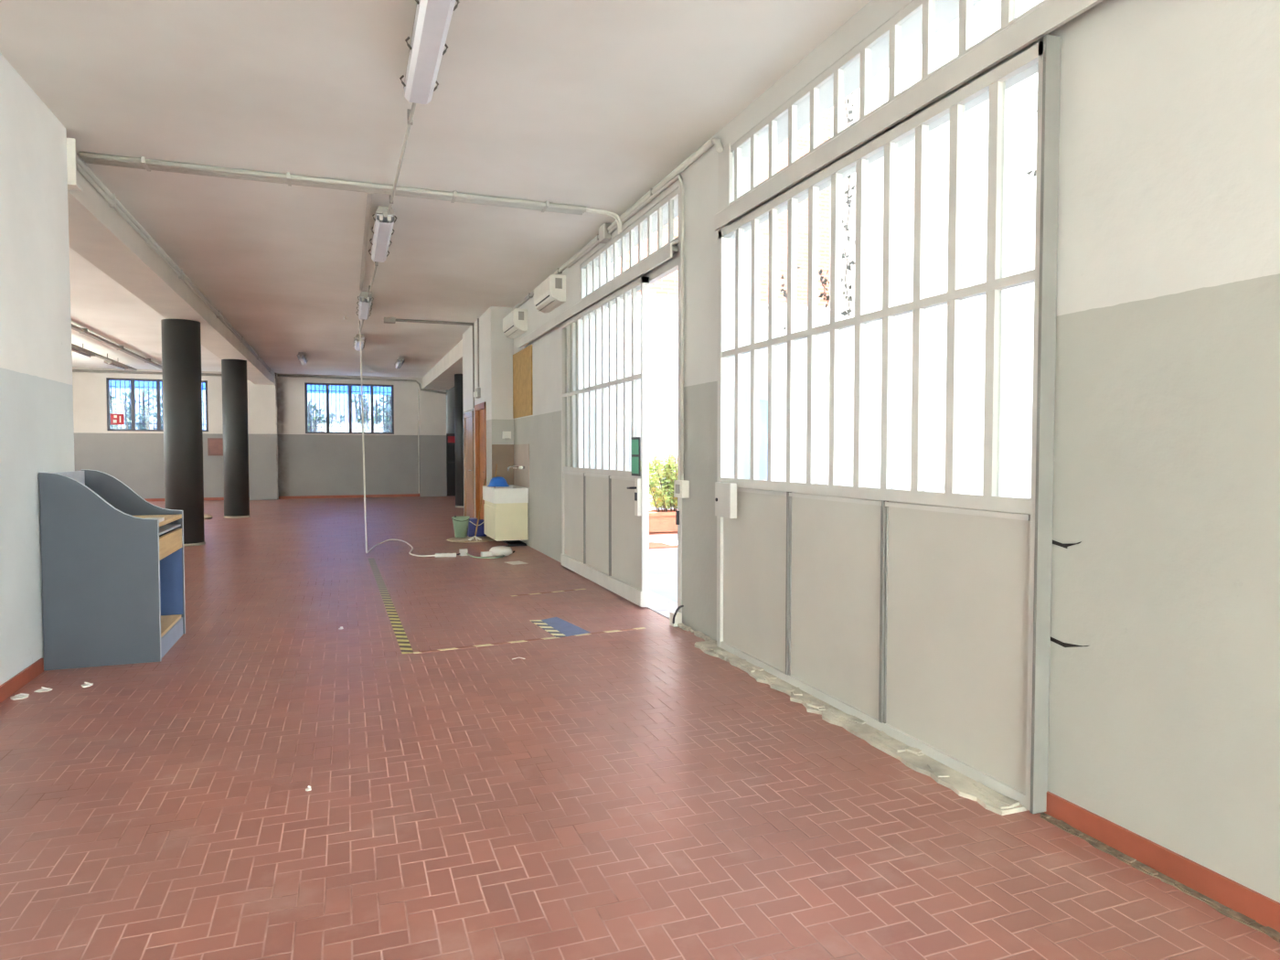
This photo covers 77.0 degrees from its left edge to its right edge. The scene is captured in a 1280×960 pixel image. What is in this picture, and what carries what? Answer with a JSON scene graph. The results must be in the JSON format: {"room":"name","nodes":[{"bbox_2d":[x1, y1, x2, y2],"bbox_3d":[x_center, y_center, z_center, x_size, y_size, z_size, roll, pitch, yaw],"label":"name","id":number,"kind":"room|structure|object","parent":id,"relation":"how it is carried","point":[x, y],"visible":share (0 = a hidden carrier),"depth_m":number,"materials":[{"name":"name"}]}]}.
{"room":"empty industrial workshop","nodes":[
{"label":"empty industrial workshop","id":0,"kind":"room"},
{"bbox_2d":[0,53,74,685],"bbox_3d":[-2.198,-0.445,0.405,0.300,3.560,10.900,-1,2,-20],"label":"wall","id":1,"kind":"structure","parent":0,"point":[37,429],"depth_m":4.79,"materials":[{"name":"paint"}]},
{"bbox_2d":[0,657,43,703],"bbox_3d":[-1.976,1.297,0.314,0.012,0.085,9.860,-1,2,-20],"label":"baseboard","id":2,"kind":"structure","parent":1,"relation":"attached to","point":[26,676],"depth_m":4.60,"materials":[{"name":"tile"}]},
{"bbox_2d":[72,367,422,498],"bbox_3d":[-11.192,-1.228,22.657,11.160,3.560,0.300,-1,2,-20],"label":"wall","id":3,"kind":"structure","parent":0,"point":[308,464],"depth_m":22.94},
{"bbox_2d":[72,369,221,376],"bbox_3d":[-13.552,-2.880,21.538,5.400,0.070,0.070,-1,2,-20],"label":"conduit","id":4,"kind":"object","parent":3,"relation":"attached to","point":[73,370],"visible":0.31,"depth_m":21.46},
{"bbox_2d":[106,377,208,431],"bbox_3d":[-13.064,-2.025,21.837,2.400,1.410,0.060,-1,2,-20],"label":"window","id":5,"kind":"structure","parent":3,"relation":"in","point":[133,394],"depth_m":21.63,"materials":[{"name":"metal"}]},
{"bbox_2d":[110,413,124,425],"bbox_3d":[-13.955,-1.622,21.477,0.310,0.290,0.014,-1,2,-20],"label":"fire sign","id":6,"kind":"object","parent":5,"relation":"attached to","point":[115,419],"visible":1,"depth_m":21.48,"materials":[{"name":"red plastic"}]},
{"bbox_2d":[109,380,205,429],"bbox_3d":[-13.133,-2.032,22.025,2.400,1.370,0.022,-1,2,-20],"label":"bars","id":7,"kind":"object","parent":3,"relation":"in","point":[111,386],"visible":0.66,"depth_m":21.86,"materials":[{"name":"metal"}]},
{"bbox_2d":[109,380,205,390],"bbox_3d":[-13.427,-2.764,22.803,3.200,0.300,1.590,-1,2,-20],"label":"awning","id":8,"kind":"object","parent":3,"relation":"attached to","point":[136,383],"visible":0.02,"depth_m":22.82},
{"bbox_2d":[143,497,223,501],"bbox_3d":[-13.529,0.546,21.698,5.470,0.080,0.012,-1,2,-20],"label":"baseboard","id":9,"kind":"structure","parent":3,"relation":"attached to","point":[205,498],"depth_m":21.90,"materials":[{"name":"tile"}]},
{"bbox_2d":[207,437,223,455],"bbox_3d":[-11.686,-0.913,22.229,0.430,0.480,0.185,-1,2,-20],"label":"box","id":10,"kind":"object","parent":3,"relation":"attached to","point":[215,445],"visible":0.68,"depth_m":22.13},
{"bbox_2d":[247,373,278,500],"bbox_3d":[-10.576,-1.226,22.589,0.730,3.560,0.250,-1,2,-20],"label":"wall","id":11,"kind":"structure","parent":3,"relation":"attached to","point":[262,414],"depth_m":22.48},
{"bbox_2d":[304,382,394,434],"bbox_3d":[-8.472,-2.079,23.516,2.440,1.460,0.060,-1,2,-20],"label":"window","id":12,"kind":"structure","parent":3,"relation":"in","point":[371,386],"depth_m":23.49,"materials":[{"name":"metal"}]},
{"bbox_2d":[307,384,391,394],"bbox_3d":[-8.834,-2.824,24.481,3.240,0.300,1.590,-1,2,-20],"label":"awning","id":13,"kind":"object","parent":3,"relation":"attached to","point":[343,389],"visible":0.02,"depth_m":24.75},
{"bbox_2d":[278,493,419,499],"bbox_3d":[-8.448,0.481,23.555,3.890,0.080,0.012,-1,2,-20],"label":"baseboard","id":14,"kind":"structure","parent":3,"relation":"attached to","point":[402,495],"depth_m":23.51,"materials":[{"name":"tile"}]},
{"bbox_2d":[307,384,392,432],"bbox_3d":[-8.540,-2.086,23.703,2.440,1.420,0.022,-1,2,-20],"label":"bars","id":15,"kind":"object","parent":3,"relation":"in","point":[311,390],"visible":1,"depth_m":23.67,"materials":[{"name":"metal"}]},
{"bbox_2d":[277,374,447,394],"bbox_3d":[-8.022,-2.779,23.490,4.684,0.460,0.200,-1,2,-20],"label":"conduit","id":16,"kind":"object","parent":3,"relation":"attached to","point":[291,376],"visible":1,"depth_m":23.52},
{"bbox_2d":[417,389,419,493],"bbox_3d":[-6.643,-1.151,24.138,0.028,3.100,0.028,-1,2,-20],"label":"conduit","id":17,"kind":"object","parent":3,"relation":"attached to","point":[418,389],"visible":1,"depth_m":24.13,"materials":[{"name":"white plastic"}]},
{"bbox_2d":[418,387,447,496],"bbox_3d":[-6.236,-1.129,24.234,0.770,3.250,0.150,-1,2,-20],"label":"wall","id":18,"kind":"structure","parent":3,"relation":"attached to","point":[432,405],"depth_m":24.16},
{"bbox_2d":[0,0,871,377],"bbox_3d":[-5.506,-2.664,9.291,12.700,0.250,30.000,-1,2,-20],"label":"ceiling","id":19,"kind":"structure","parent":0,"point":[588,103],"depth_m":5.57,"materials":[{"name":"paint"}]},
{"bbox_2d":[71,343,95,357],"bbox_3d":[-11.123,-2.640,15.920,0.160,0.265,1.700,-1,2,-20],"label":"strip light","id":20,"kind":"object","parent":19,"relation":"hanging from","point":[74,348],"visible":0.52,"depth_m":16.04,"materials":[{"name":"metal"}]},
{"bbox_2d":[71,343,137,370],"bbox_3d":[-11.157,-2.618,16.015,0.100,0.035,8.900,-1,2,-20],"label":"track","id":21,"kind":"object","parent":20,"relation":"attached to","point":[96,354],"visible":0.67,"depth_m":17.51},
{"bbox_2d":[104,353,127,370],"bbox_3d":[-12.102,-2.734,18.595,0.160,0.265,1.400,-1,2,-20],"label":"strip light","id":22,"kind":"object","parent":19,"relation":"hanging from","point":[109,362],"visible":0.89,"depth_m":18.38,"materials":[{"name":"metal"}]},
{"bbox_2d":[71,323,161,369],"bbox_3d":[-10.742,-2.629,16.961,0.410,0.360,10.392,-1,2,-20],"label":"duct","id":23,"kind":"object","parent":19,"relation":"attached to","point":[84,331],"visible":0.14,"depth_m":16.08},
{"bbox_2d":[67,153,274,384],"bbox_3d":[-7.356,-2.532,13.920,0.500,0.340,18.150,-1,2,-20],"label":"ceiling beam","id":24,"kind":"structure","parent":19,"relation":"attached to","point":[98,232],"depth_m":8.42,"materials":[{"name":"paint"}]},
{"bbox_2d":[66,138,83,191],"bbox_3d":[-3.969,-2.191,5.582,0.130,0.316,0.150,-1,2,-20],"label":"bracket","id":25,"kind":"object","parent":24,"relation":"attached to","point":[71,157],"visible":0.58,"depth_m":5.53,"materials":[{"name":"white plastic"}]},
{"bbox_2d":[76,156,275,376],"bbox_3d":[-7.103,-2.620,14.009,0.042,0.110,18.050,-1,2,-20],"label":"conduit","id":26,"kind":"object","parent":24,"relation":"attached to","point":[110,197],"visible":0.86,"depth_m":8.06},
{"bbox_2d":[79,151,621,234],"bbox_3d":[-2.160,-2.353,6.713,4.227,0.190,0.200,-1,2,-20],"label":"conduit","id":27,"kind":"object","parent":19,"relation":"attached to","point":[142,163],"visible":1,"depth_m":6.54,"materials":[{"name":"white plastic"}]},
{"bbox_2d":[353,334,365,351],"bbox_3d":[-5.469,-2.674,15.687,0.219,0.140,1.420,-1,2,-20],"label":"ceiling light","id":28,"kind":"object","parent":19,"relation":"attached to","point":[357,346],"visible":0.91,"depth_m":15.36,"materials":[{"name":"white plastic"}]},
{"bbox_2d":[354,339,364,351],"bbox_3d":[-5.473,-2.648,15.697,0.160,0.088,1.380,-1,2,-20],"label":"diffuser","id":29,"kind":"object","parent":28,"relation":"attached to","point":[357,341],"depth_m":15.54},
{"bbox_2d":[356,291,373,319],"bbox_3d":[-4.030,-2.536,11.770,0.219,0.140,1.570,-1,2,-20],"label":"ceiling light","id":30,"kind":"object","parent":19,"relation":"attached to","point":[365,303],"visible":1,"depth_m":11.40,"materials":[{"name":"white plastic"}]},
{"bbox_2d":[357,297,372,319],"bbox_3d":[-4.034,-2.510,11.780,0.160,0.088,1.530,-1,2,-20],"label":"diffuser","id":31,"kind":"object","parent":30,"relation":"attached to","point":[364,304],"depth_m":11.54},
{"bbox_2d":[359,192,372,290],"bbox_3d":[-3.030,-2.509,8.844,0.040,0.028,4.350,-1,2,-20],"label":"surface trunking","id":32,"kind":"object","parent":19,"relation":"attached to","point":[368,195],"visible":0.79,"depth_m":8.16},
{"bbox_2d":[368,205,396,262],"bbox_3d":[-2.550,-2.401,7.942,0.219,0.140,1.620,-1,2,-20],"label":"ceiling light","id":33,"kind":"object","parent":19,"relation":"attached to","point":[383,225],"visible":1,"depth_m":7.62,"materials":[{"name":"white plastic"}]},
{"bbox_2d":[358,102,415,337],"bbox_3d":[-3.275,-2.515,9.879,0.032,0.089,11.001,-1,2,-21],"label":"conduit","id":34,"kind":"object","parent":19,"relation":"attached to","point":[410,112],"visible":0.69,"depth_m":5.95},
{"bbox_2d":[358,320,367,553],"bbox_3d":[-4.097,-0.810,11.880,0.028,3.478,2.739,-1,2,-20],"label":"hanging cable","id":35,"kind":"object","parent":34,"relation":"hanging from","point":[358,321],"visible":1,"depth_m":11.52,"materials":[{"name":"white plastic"}]},
{"bbox_2d":[384,317,474,325],"bbox_3d":[-3.536,-2.648,13.529,1.470,0.080,0.140,-1,2,-20],"label":"conduit","id":36,"kind":"object","parent":19,"relation":"attached to","point":[387,320],"visible":1,"depth_m":13.47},
{"bbox_2d":[399,0,459,104],"bbox_3d":[-1.033,-2.262,3.985,0.219,0.140,1.620,-1,2,-20],"label":"ceiling light","id":37,"kind":"object","parent":19,"relation":"attached to","point":[432,18],"visible":1,"depth_m":4.11,"materials":[{"name":"white plastic"}]},
{"bbox_2d":[422,339,462,389],"bbox_3d":[-4.542,-2.739,19.806,0.770,0.340,9.480,-1,2,-20],"label":"ceiling beam","id":38,"kind":"structure","parent":19,"relation":"attached to","point":[442,376],"depth_m":19.51,"materials":[{"name":"paint"}]},
{"bbox_2d":[446,386,454,433],"bbox_3d":[-5.340,-1.316,25.141,1.540,3.560,0.250,-1,2,-20],"label":"wall","id":39,"kind":"structure","parent":0,"point":[450,396],"depth_m":24.80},
{"bbox_2d":[462,306,621,536],"bbox_3d":[-1.822,-0.928,14.131,2.100,3.560,3.160,-1,2,-20],"label":"wall","id":40,"kind":"structure","parent":0,"point":[496,349],"depth_m":12.42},
{"bbox_2d":[463,410,474,517],"bbox_3d":[-3.063,-0.193,14.566,0.169,2.060,1.140,-1,2,-20],"label":"door","id":41,"kind":"structure","parent":40,"relation":"in","point":[468,417],"depth_m":14.59,"materials":[{"name":"brown wood"}]},
{"bbox_2d":[472,325,474,407],"bbox_3d":[-2.866,-1.969,13.851,0.026,1.460,0.026,0,2,2],"label":"conduit","id":42,"kind":"object","parent":40,"relation":"attached to","point":[473,325],"visible":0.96,"depth_m":13.84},
{"bbox_2d":[477,318,479,387],"bbox_3d":[-2.684,-2.111,13.348,0.026,1.140,0.026,0,2,2],"label":"conduit","id":43,"kind":"object","parent":40,"relation":"attached to","point":[477,318],"visible":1,"depth_m":13.34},
{"bbox_2d":[474,401,486,519],"bbox_3d":[-2.589,-0.189,13.328,0.130,2.140,1.090,-1,2,-20],"label":"door","id":44,"kind":"structure","parent":40,"relation":"in","point":[480,410],"depth_m":13.68,"materials":[{"name":"orange wood"}]},
{"bbox_2d":[621,314,631,470],"bbox_3d":[-2.434,-1.105,19.148,0.200,3.560,13.010,-1,2,-20],"label":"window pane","id":45,"kind":"structure","parent":0,"point":[630,315],"depth_m":13.02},
{"bbox_2d":[0,495,1279,959],"bbox_3d":[-5.553,1.119,9.408,12.600,0.200,30.000,-1,2,-20],"label":"floor","id":46,"kind":"structure","parent":0,"point":[638,794],"depth_m":3.05,"materials":[{"name":"tile"}]},
{"bbox_2d":[39,469,185,671],"bbox_3d":[-3.527,0.546,5.452,0.629,1.224,0.862,-1,2,-20],"label":"reception desk","id":47,"kind":"object","parent":46,"relation":"on","point":[113,576],"visible":1,"depth_m":5.07,"materials":[{"name":"wood"}]},
{"bbox_2d":[159,523,181,535],"bbox_3d":[-3.466,0.347,5.467,0.475,0.012,0.780,-1,2,-20],"label":"shelf","id":48,"kind":"object","parent":47,"relation":"attached to","point":[166,528],"depth_m":5.69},
{"bbox_2d":[160,614,181,637],"bbox_3d":[-3.480,1.022,5.486,0.485,0.022,0.810,-1,2,-20],"label":"shelf","id":49,"kind":"object","parent":47,"relation":"attached to","point":[169,623],"depth_m":5.68,"materials":[{"name":"brown wood"}]},
{"bbox_2d":[160,319,205,546],"bbox_3d":[-6.600,-0.670,11.625,0.514,3.220,0.514,-1,2,-20],"label":"column","id":50,"kind":"structure","parent":46,"relation":"on","point":[181,338],"depth_m":11.43,"materials":[{"name":"grey paint"}]},
{"bbox_2d":[221,359,250,518],"bbox_3d":[-8.310,-0.843,16.533,0.494,3.220,0.494,-1,2,-20],"label":"column","id":51,"kind":"structure","parent":46,"relation":"on","point":[234,382],"depth_m":16.35,"materials":[{"name":"grey paint"}]},
{"bbox_2d":[368,557,413,653],"bbox_3d":[-2.481,1.076,7.787,0.075,0.002,5.151,-1,2,-21],"label":"tape","id":52,"kind":"object","parent":46,"relation":"on","point":[402,640],"visible":1,"depth_m":6.73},
{"bbox_2d":[366,538,456,556],"bbox_3d":[-3.392,0.935,11.090,0.876,0.049,2.455,-1,2,-35],"label":"power strip","id":53,"kind":"object","parent":46,"relation":"on","point":[453,554],"visible":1,"depth_m":10.31,"materials":[{"name":"white plastic"}]},
{"bbox_2d":[446,433,455,496],"bbox_3d":[-5.658,-0.469,24.687,0.570,1.900,0.400,-1,2,-20],"label":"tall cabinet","id":54,"kind":"object","parent":46,"relation":"on","point":[450,437],"visible":0.33,"depth_m":24.48,"materials":[{"name":"metal"}]},
{"bbox_2d":[454,373,463,507],"bbox_3d":[-4.271,-0.951,19.606,0.494,3.220,0.494,-1,2,-20],"label":"column","id":55,"kind":"structure","parent":46,"relation":"on","point":[458,378],"depth_m":19.40,"materials":[{"name":"grey paint"}]},
{"bbox_2d":[447,536,494,542],"bbox_3d":[-2.575,0.907,12.322,0.750,0.020,0.750,-1,2,-20],"label":"round tray","id":56,"kind":"object","parent":46,"relation":"on","point":[484,538],"visible":0.67,"depth_m":12.14,"materials":[{"name":"beige plastic"}]},
{"bbox_2d":[451,515,469,537],"bbox_3d":[-2.773,0.718,12.451,0.270,0.335,0.280,-1,2,-20],"label":"bucket","id":57,"kind":"object","parent":56,"relation":"on","point":[460,523],"visible":1,"depth_m":12.37,"materials":[{"name":"plastic"}]},
{"bbox_2d":[467,517,486,536],"bbox_3d":[-2.573,0.744,12.660,0.280,0.278,0.296,-1,2,-20],"label":"bucket","id":58,"kind":"object","parent":56,"relation":"on","point":[472,523],"visible":0.73,"depth_m":12.58,"materials":[{"name":"blue plastic"}]},
{"bbox_2d":[468,478,485,540],"bbox_3d":[-2.501,0.439,12.333,0.206,0.900,0.810,0,2,-5],"label":"mop","id":59,"kind":"object","parent":56,"relation":"on","point":[474,537],"visible":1,"depth_m":12.19,"materials":[{"name":"brown wood"}]},
{"bbox_2d":[456,548,504,558],"bbox_3d":[-2.061,0.944,10.313,0.643,0.087,0.246,0,2,13],"label":"plug adapter","id":60,"kind":"object","parent":46,"relation":"on","point":[462,551],"visible":1,"depth_m":10.39,"materials":[{"name":"white plastic"}]},
{"bbox_2d":[480,545,512,556],"bbox_3d":[-1.860,0.922,10.432,0.414,0.122,0.300,-1,2,-20],"label":"appliance","id":61,"kind":"object","parent":46,"relation":"on","point":[499,550],"visible":0.99,"depth_m":10.33,"materials":[{"name":"white plastic"}]},
{"bbox_2d":[482,485,528,541],"bbox_3d":[-1.997,0.472,11.879,0.482,0.740,1.020,-1,2,-20],"label":"sink cabinet","id":62,"kind":"object","parent":46,"relation":"on","point":[505,507],"visible":0.99,"depth_m":11.44,"materials":[{"name":"white ceramic"}]},
{"bbox_2d":[487,476,509,486],"bbox_3d":[-2.116,0.023,12.012,0.316,0.145,0.316,-1,2,-20],"label":"basin","id":63,"kind":"object","parent":62,"relation":"in","point":[497,481],"visible":1,"depth_m":11.91,"materials":[{"name":"plastic"}]},
{"bbox_2d":[482,485,528,503],"bbox_3d":[-1.997,0.207,11.870,0.482,0.210,1.020,-1,2,-20],"label":"basin","id":64,"kind":"object","parent":62,"relation":"in","point":[511,494],"depth_m":11.42,"materials":[{"name":"white ceramic"}]},
{"bbox_2d":[501,540,527,546],"bbox_3d":[-1.951,0.923,11.869,0.420,0.020,0.840,-1,2,-20],"label":"drip tray","id":65,"kind":"object","parent":46,"relation":"on","point":[510,543],"visible":0.71,"depth_m":11.65,"materials":[{"name":"black plastic"}]},
{"bbox_2d":[413,627,644,653],"bbox_3d":[-0.741,1.147,5.784,1.740,0.001,0.045,-1,2,-26],"label":"tape","id":66,"kind":"object","parent":46,"relation":"on","point":[638,627],"visible":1,"depth_m":5.72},
{"bbox_2d":[529,617,590,638],"bbox_3d":[-0.640,1.131,6.198,0.284,0.004,0.684,-1,2,-29],"label":"floor mat","id":67,"kind":"object","parent":46,"relation":"on","point":[558,627],"visible":1,"depth_m":6.16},
{"bbox_2d":[669,605,683,626],"bbox_3d":[0.279,1.045,6.203,0.104,0.175,0.176,-1,2,-20],"label":"door stop","id":68,"kind":"object","parent":46,"relation":"on","point":[675,617],"visible":0.99,"depth_m":6.22,"materials":[{"name":"white plastic"}]},
{"bbox_2d":[513,0,1279,903],"bbox_3d":[1.056,-0.594,4.649,0.300,3.560,16.640,-1,2,-20],"label":"wall","id":69,"kind":"structure","parent":0,"point":[1164,728],"depth_m":2.60,"materials":[{"name":"paint"}]},
{"bbox_2d":[491,443,529,487],"bbox_3d":[-1.916,-0.218,11.858,0.343,0.620,1.090,-1,2,-20],"label":"backsplash","id":70,"kind":"structure","parent":69,"relation":"attached to","point":[503,455],"depth_m":12.32,"materials":[{"name":"tile"}]},
{"bbox_2d":[502,308,527,338],"bbox_3d":[-1.832,-2.283,11.765,0.200,0.314,0.845,-1,2,-20],"label":"air conditioner","id":71,"kind":"object","parent":69,"relation":"attached to","point":[515,324],"visible":1,"depth_m":11.41,"materials":[{"name":"white plastic"}]},
{"bbox_2d":[512,344,533,418],"bbox_3d":[-1.718,-1.409,11.745,0.019,0.970,1.280,-1,2,-20],"label":"panel","id":72,"kind":"object","parent":69,"relation":"attached to","point":[522,360],"visible":1,"depth_m":11.66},
{"bbox_2d":[533,274,565,313],"bbox_3d":[-1.101,-2.252,9.765,0.200,0.314,0.845,-1,2,-20],"label":"air conditioner","id":73,"kind":"object","parent":69,"relation":"attached to","point":[550,293],"visible":1,"depth_m":9.46,"materials":[{"name":"white plastic"}]},
{"bbox_2d":[565,311,583,467],"bbox_3d":[-0.754,-0.449,9.196,0.024,2.950,0.650,-1,2,-20],"label":"trim","id":74,"kind":"structure","parent":69,"relation":"attached to","point":[580,312],"depth_m":9.02,"materials":[{"name":"grey paint"}]},
{"bbox_2d":[517,187,679,348],"bbox_3d":[-0.700,-2.066,8.930,0.145,0.600,5.820,-1,2,-20],"label":"window","id":75,"kind":"structure","parent":69,"relation":"in","point":[669,266],"depth_m":7.30,"materials":[{"name":"grey paint"}]},
{"bbox_2d":[560,277,649,607],"bbox_3d":[-0.463,-0.359,8.139,0.147,2.815,2.740,-1,2,-20],"label":"door","id":76,"kind":"structure","parent":69,"relation":"in","point":[605,512],"depth_m":7.76,"materials":[{"name":"grey paint"}]},
{"bbox_2d":[631,437,640,476],"bbox_3d":[-0.036,-0.203,6.979,0.020,0.335,0.190,-1,2,-20],"label":"door sign","id":77,"kind":"object","parent":76,"relation":"attached to","point":[635,441],"visible":1,"depth_m":6.94,"materials":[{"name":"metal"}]},
{"bbox_2d":[598,223,611,244],"bbox_3d":[-0.341,-2.408,7.856,0.077,0.150,0.180,-1,2,-20],"label":"junction box","id":78,"kind":"object","parent":69,"relation":"attached to","point":[604,237],"visible":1,"depth_m":7.79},
{"bbox_2d":[511,137,723,479],"bbox_3d":[-0.699,-1.289,8.915,0.052,2.408,7.299,-1,2,-20],"label":"conduit","id":79,"kind":"object","parent":69,"relation":"attached to","point":[675,176],"visible":0.89,"depth_m":6.15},
{"bbox_2d":[579,181,678,265],"bbox_3d":[-0.163,-2.333,7.508,0.025,0.035,2.880,-1,2,-20],"label":"trim","id":80,"kind":"structure","parent":69,"relation":"attached to","point":[675,186],"depth_m":7.09,"materials":[{"name":"grey paint"}]},
{"bbox_2d":[646,590,677,618],"bbox_3d":[-0.039,1.082,7.690,0.310,0.016,2.810,-1,2,-20],"label":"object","id":81,"kind":"structure","parent":69,"relation":"in","point":[659,604],"depth_m":7.07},
{"bbox_2d":[677,178,682,613],"bbox_3d":[0.320,-0.590,6.241,0.030,3.440,0.065,-1,2,-20],"label":"trim","id":82,"kind":"structure","parent":69,"relation":"attached to","point":[679,499],"depth_m":6.25,"materials":[{"name":"grey paint"}]},
{"bbox_2d":[673,480,689,498],"bbox_3d":[0.315,0.068,6.164,0.066,0.130,0.150,-1,2,-20],"label":"switch box","id":83,"kind":"object","parent":69,"relation":"attached to","point":[681,487],"visible":1,"depth_m":6.11,"materials":[{"name":"white plastic"}]},
{"bbox_2d":[677,623,714,642],"bbox_3d":[0.406,1.133,5.959,0.068,0.036,0.728,-1,2,-20],"label":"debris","id":84,"kind":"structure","parent":69,"relation":"attached to","point":[698,634],"depth_m":5.91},
{"bbox_2d":[716,142,732,622],"bbox_3d":[0.581,-0.555,5.536,0.025,3.420,0.170,-1,2,-20],"label":"trim","id":85,"kind":"structure","parent":69,"relation":"attached to","point":[725,157],"depth_m":5.46,"materials":[{"name":"grey paint"}]},
{"bbox_2d":[694,640,1027,815],"bbox_3d":[0.920,1.184,4.331,0.207,0.029,2.820,-1,2,-20],"label":"door sill","id":86,"kind":"structure","parent":69,"relation":"attached to","point":[912,758],"depth_m":3.68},
{"bbox_2d":[714,33,1061,813],"bbox_3d":[0.996,-0.224,4.195,0.119,2.828,2.705,-1,2,-20],"label":"door","id":87,"kind":"structure","parent":69,"relation":"in","point":[922,617],"depth_m":3.63,"materials":[{"name":"grey paint"}]},
{"bbox_2d":[714,0,1103,239],"bbox_3d":[1.496,-1.854,2.927,0.145,0.600,5.590,-1,2,-20],"label":"window","id":88,"kind":"structure","parent":69,"relation":"in","point":[891,29],"depth_m":3.81,"materials":[{"name":"grey paint"}]},
{"bbox_2d":[1052,540,1081,548],"bbox_3d":[1.543,0.232,2.911,0.007,0.032,0.130,-1,2,-20],"label":"hook","id":89,"kind":"object","parent":69,"relation":"in","point":[1054,542],"depth_m":2.92,"materials":[{"name":"metal"}]},
{"bbox_2d":[1050,636,1088,647],"bbox_3d":[1.550,0.592,2.903,0.007,0.032,0.174,-1,2,-20],"label":"hook","id":90,"kind":"object","parent":69,"relation":"in","point":[1064,645],"depth_m":2.92,"materials":[{"name":"metal"}]},
{"bbox_2d":[1040,812,1279,943],"bbox_3d":[2.151,1.305,1.180,0.056,0.012,3.851,-1,2,-20],"label":"trim","id":91,"kind":"structure","parent":69,"relation":"attached to","point":[1221,909],"depth_m":2.54,"materials":[{"name":"grey concrete"}]},
{"bbox_2d":[1044,790,1279,932],"bbox_3d":[2.589,1.306,0.067,0.012,0.085,6.260,-1,2,-20],"label":"baseboard","id":92,"kind":"structure","parent":69,"relation":"attached to","point":[1264,911],"depth_m":2.54,"materials":[{"name":"tile"}]},
{"label":"outside","id":93,"kind":"structure","parent":0,"visible":0},
{"bbox_2d":[841,91,855,319],"bbox_3d":[1.276,-1.715,4.936,0.098,1.509,0.219,-1,2,-20],"label":"creeper","id":94,"kind":"object","parent":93,"point":[846,227],"visible":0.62,"depth_m":4.95,"materials":[{"name":"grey plant"}]},
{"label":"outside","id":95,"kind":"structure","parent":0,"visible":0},
{"bbox_2d":[818,268,830,308],"bbox_3d":[1.168,-1.294,5.269,0.066,0.369,0.238,-1,2,-27],"label":"creeper","id":96,"kind":"object","parent":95,"point":[820,272],"visible":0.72,"depth_m":5.22,"materials":[{"name":"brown plant"}]},
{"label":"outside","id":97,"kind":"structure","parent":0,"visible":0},
{"bbox_2d":[649,533,677,603],"bbox_3d":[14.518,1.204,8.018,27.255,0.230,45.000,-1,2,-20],"label":"courtyard","id":98,"kind":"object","parent":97,"point":[663,562],"depth_m":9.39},
{"bbox_2d":[649,509,677,534],"bbox_3d":[0.707,0.703,13.708,1.540,0.370,0.560,-1,2,-20],"label":"terracotta planter","id":99,"kind":"object","parent":98,"relation":"on","point":[660,523],"visible":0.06,"depth_m":13.32,"materials":[{"name":"ceramic"}]},
{"bbox_2d":[649,453,677,511],"bbox_3d":[0.720,0.047,13.662,1.605,1.046,0.755,-1,2,-20],"label":"shrub","id":100,"kind":"object","parent":99,"relation":"on","point":[664,498],"visible":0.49,"depth_m":13.51,"materials":[{"name":"green plant"}]},
{"bbox_2d":[649,541,677,549],"bbox_3d":[0.688,0.944,11.845,3.000,0.020,0.600,-1,2,-20],"label":"brick edging","id":101,"kind":"object","parent":98,"relation":"on","point":[670,544],"visible":0.02,"depth_m":11.60,"materials":[{"name":"ceramic"}]},
{"bbox_2d":[619,107,831,510],"bbox_3d":[4.773,-6.708,17.151,11.100,15.100,0.440,-1,2,-20],"label":"wall","id":102,"kind":"structure","parent":98,"relation":"on","point":[664,293],"depth_m":16.33,"materials":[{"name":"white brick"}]},
{"bbox_2d":[758,394,778,480],"bbox_3d":[2.219,-0.461,16.202,1.200,2.520,0.080,-1,2,-20],"label":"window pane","id":103,"kind":"structure","parent":102,"relation":"in","point":[762,399],"depth_m":16.27,"materials":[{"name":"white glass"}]},
{"bbox_2d":[827,0,1043,497],"bbox_3d":[7.650,-3.356,7.209,0.400,9.100,20.500,-1,2,-20],"label":"window","id":104,"kind":"structure","parent":98,"relation":"on","point":[1020,99],"depth_m":13.49,"materials":[{"name":"glass"}]},
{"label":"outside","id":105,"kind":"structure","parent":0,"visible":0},
{"bbox_3d":[-14.648,0.074,40.083,60.000,0.230,34.700,-1,2,-20],"label":"garden","id":106,"kind":"object","parent":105,"visible":0},
{"bbox_2d":[109,389,162,429],"bbox_3d":[-15.271,-1.219,24.730,1.791,3.402,1.569,0,2,-4],"label":"tree","id":107,"kind":"object","parent":106,"relation":"on","point":[146,419],"visible":0.16,"depth_m":24.47,"materials":[{"name":"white plant"}]},
{"bbox_2d":[109,395,388,432],"bbox_3d":[-16.098,-1.287,29.436,50.000,3.400,0.400,-1,2,-20],"label":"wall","id":108,"kind":"structure","parent":106,"relation":"on","point":[323,403],"depth_m":30.68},
{"bbox_2d":[307,399,345,432],"bbox_3d":[-10.877,-1.181,27.406,1.693,3.137,0.919,-2,3,-45],"label":"tree","id":109,"kind":"object","parent":106,"relation":"on","point":[314,407],"visible":0.16,"depth_m":27.34,"materials":[{"name":"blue plant"}]},
{"bbox_2d":[351,394,391,432],"bbox_3d":[-8.769,-1.370,27.071,1.844,3.539,1.482,-1,2,-20],"label":"tree","id":110,"kind":"object","parent":106,"relation":"on","point":[387,410],"visible":0.27,"depth_m":26.80,"materials":[{"name":"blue plant"}]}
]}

